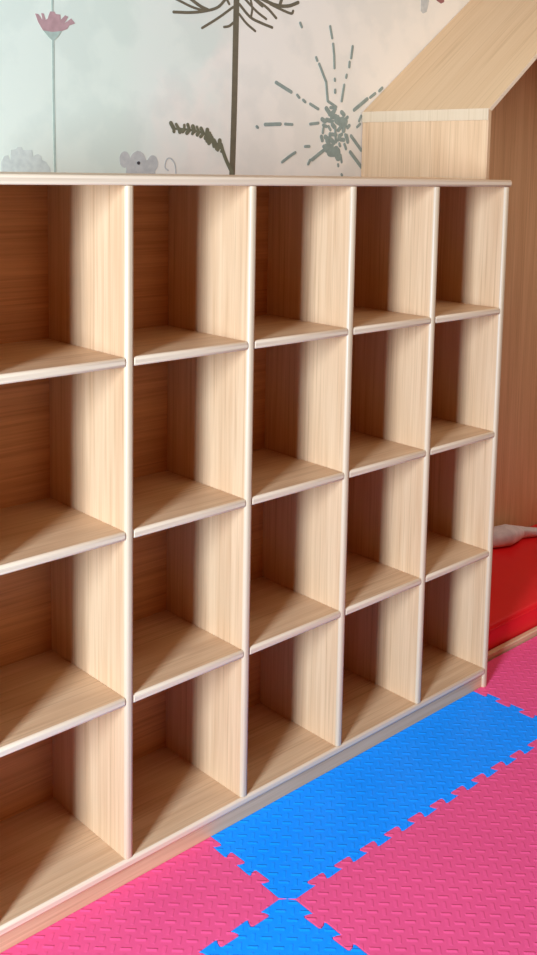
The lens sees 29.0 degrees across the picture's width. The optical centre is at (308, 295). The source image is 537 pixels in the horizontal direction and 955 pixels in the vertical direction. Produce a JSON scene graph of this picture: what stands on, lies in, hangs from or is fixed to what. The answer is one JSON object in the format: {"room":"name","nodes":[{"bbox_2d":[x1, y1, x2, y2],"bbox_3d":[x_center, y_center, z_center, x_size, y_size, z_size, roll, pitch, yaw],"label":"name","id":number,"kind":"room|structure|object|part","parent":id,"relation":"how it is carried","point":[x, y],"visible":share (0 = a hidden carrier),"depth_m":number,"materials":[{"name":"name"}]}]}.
{"room":"children's room","nodes":[
{"label":"children's room","id":0,"kind":"room"},
{"bbox_2d":[0,0,469,176],"bbox_3d":[-0.232,-0.140,3.284,7.400,2.770,0.102,-6,10,-44],"label":"wall","id":1,"kind":"structure","parent":0,"point":[210,87],"depth_m":3.06,"materials":[{"name":"paint"}]},
{"bbox_3d":[-0.671,-0.554,2.721,0.054,0.465,0.004,-6,10,-44],"label":"flower stem","id":2,"kind":"part","parent":1,"relation":"part of","materials":[{"name":"green paint"}]},
{"bbox_2d":[35,11,74,31],"bbox_3d":[-0.661,-0.712,2.708,0.118,0.055,0.003,-6,10,-44],"label":"flower","id":3,"kind":"object","parent":1,"relation":"on","point":[45,21],"depth_m":2.71,"materials":[{"name":"paint"}]},
{"bbox_2d":[172,0,298,174],"bbox_3d":[-0.215,-0.644,3.158,0.499,0.568,0.003,-6,10,-44],"label":"plant","id":4,"kind":"object","parent":1,"relation":"on","point":[235,63],"depth_m":3.15,"materials":[{"name":"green paint"}]},
{"bbox_3d":[1.387,1.528,1.787,7.400,0.100,4.630,-6,10,-44],"label":"floor","id":5,"kind":"structure","parent":0,"visible":0},
{"bbox_2d":[0,636,536,954],"bbox_3d":[0.514,1.355,2.539,3.263,0.020,1.718,-6,10,-44],"label":"floor","id":6,"kind":"structure","parent":5,"relation":"on","point":[461,879],"depth_m":2.45,"materials":[{"name":"pink rubber"}]},
{"bbox_2d":[0,172,511,952],"bbox_3d":[-0.142,0.495,2.739,1.730,1.608,0.335,-6,10,-44],"label":"bookcase","id":7,"kind":"object","parent":6,"relation":"on","point":[249,423],"visible":1,"depth_m":2.64,"materials":[{"name":"brown wood"}]},
{"bbox_3d":[-0.632,0.901,2.307,0.322,0.020,0.316,-6,10,-44],"label":"shelf","id":8,"kind":"part","parent":7,"relation":"part of","materials":[{"name":"brown wood"}]},
{"bbox_3d":[-0.615,0.139,2.213,0.322,0.020,0.316,-6,10,-44],"label":"shelf","id":9,"kind":"part","parent":7,"relation":"part of","materials":[{"name":"brown wood"}]},
{"bbox_3d":[-0.624,0.521,2.260,0.322,0.020,0.316,-6,10,-44],"label":"shelf","id":10,"kind":"part","parent":7,"relation":"part of","materials":[{"name":"brown wood"}]},
{"bbox_3d":[-0.252,0.474,2.850,1.681,1.558,0.008,-6,10,-44],"label":"panel","id":11,"kind":"part","parent":7,"relation":"part of","materials":[{"name":"brown wood"}]},
{"bbox_3d":[-0.386,0.877,2.547,0.323,0.020,0.316,-6,10,-44],"label":"shelf","id":12,"kind":"part","parent":7,"relation":"part of","materials":[{"name":"brown wood"}]},
{"bbox_3d":[-0.377,0.497,2.500,0.323,0.020,0.316,-6,10,-44],"label":"shelf","id":13,"kind":"part","parent":7,"relation":"part of","materials":[{"name":"brown wood"}]},
{"bbox_3d":[-0.369,0.115,2.453,0.323,0.020,0.316,-6,10,-44],"label":"shelf","id":14,"kind":"part","parent":7,"relation":"part of","materials":[{"name":"brown wood"}]},
{"bbox_3d":[-0.140,0.853,2.786,0.320,0.020,0.316,-6,10,-44],"label":"shelf","id":15,"kind":"part","parent":7,"relation":"part of","materials":[{"name":"brown wood"}]},
{"bbox_3d":[-0.131,0.473,2.739,0.320,0.020,0.316,-6,10,-44],"label":"shelf","id":16,"kind":"part","parent":7,"relation":"part of","materials":[{"name":"brown wood"}]},
{"bbox_3d":[-0.123,0.091,2.692,0.320,0.020,0.316,-6,10,-44],"label":"shelf","id":17,"kind":"part","parent":7,"relation":"part of","materials":[{"name":"brown wood"}]},
{"bbox_3d":[0.104,0.829,3.023,0.317,0.020,0.316,-6,10,-44],"label":"shelf","id":18,"kind":"part","parent":7,"relation":"part of","materials":[{"name":"brown wood"}]},
{"bbox_3d":[0.112,0.449,2.976,0.317,0.020,0.316,-6,10,-44],"label":"shelf","id":19,"kind":"part","parent":7,"relation":"part of","materials":[{"name":"brown wood"}]},
{"bbox_3d":[0.121,0.067,2.929,0.317,0.020,0.316,-6,10,-44],"label":"shelf","id":20,"kind":"part","parent":7,"relation":"part of","materials":[{"name":"brown wood"}]},
{"bbox_3d":[0.344,0.805,3.256,0.310,0.020,0.316,-6,10,-44],"label":"shelf","id":21,"kind":"part","parent":7,"relation":"part of","materials":[{"name":"brown wood"}]},
{"bbox_3d":[0.352,0.425,3.209,0.310,0.020,0.316,-6,10,-44],"label":"shelf","id":22,"kind":"part","parent":7,"relation":"part of","materials":[{"name":"brown wood"}]},
{"bbox_3d":[0.467,0.445,3.332,0.022,1.588,0.330,-6,10,-44],"label":"panel","id":23,"kind":"part","parent":7,"relation":"part of","materials":[{"name":"brown wood"}]},
{"bbox_3d":[0.361,0.043,3.162,0.310,0.020,0.316,-6,10,-44],"label":"shelf","id":24,"kind":"part","parent":7,"relation":"part of","materials":[{"name":"brown wood"}]},
{"bbox_2d":[361,0,536,660],"bbox_3d":[0.883,-0.020,3.957,1.485,2.415,0.527,-6,10,-44],"label":"playhouse nook","id":25,"kind":"object","parent":5,"relation":"on","point":[465,106],"visible":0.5,"depth_m":3.65,"materials":[{"name":"brown wood"}]},
{"bbox_3d":[0.367,-0.582,3.366,0.003,0.036,0.526,-6,10,-44],"label":"eave trim","id":26,"kind":"part","parent":25,"relation":"part of","materials":[{"name":"beige wood"}]},
{"bbox_3d":[0.640,-0.905,3.588,0.741,0.577,0.527,-6,10,-44],"label":"roof panel","id":27,"kind":"part","parent":25,"relation":"part of","materials":[{"name":"brown wood"}]},
{"bbox_2d":[488,524,536,650],"bbox_3d":[0.856,1.108,4.101,1.450,0.099,0.492,-6,10,-44],"label":"floor cushion","id":28,"kind":"object","parent":25,"relation":"on","point":[513,599],"visible":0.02,"depth_m":3.83,"materials":[{"name":"red fabric"}]},
{"bbox_2d":[493,524,536,547],"bbox_3d":[0.898,0.988,4.358,0.460,0.076,0.117,-3,8,-33],"label":"plush pillow","id":29,"kind":"object","parent":28,"relation":"on","point":[505,534],"visible":0.72,"depth_m":4.27,"materials":[{"name":"white fabric"}]},
{"bbox_3d":[1.035,1.185,3.925,1.452,0.038,0.019,-6,10,-44],"label":"sill","id":30,"kind":"part","parent":25,"relation":"part of","materials":[{"name":"brown wood"}]},
{"bbox_3d":[0.705,-0.037,4.142,1.452,2.397,0.012,-6,10,-44],"label":"panel","id":31,"kind":"part","parent":25,"relation":"part of","materials":[{"name":"brown wood"}]}
]}

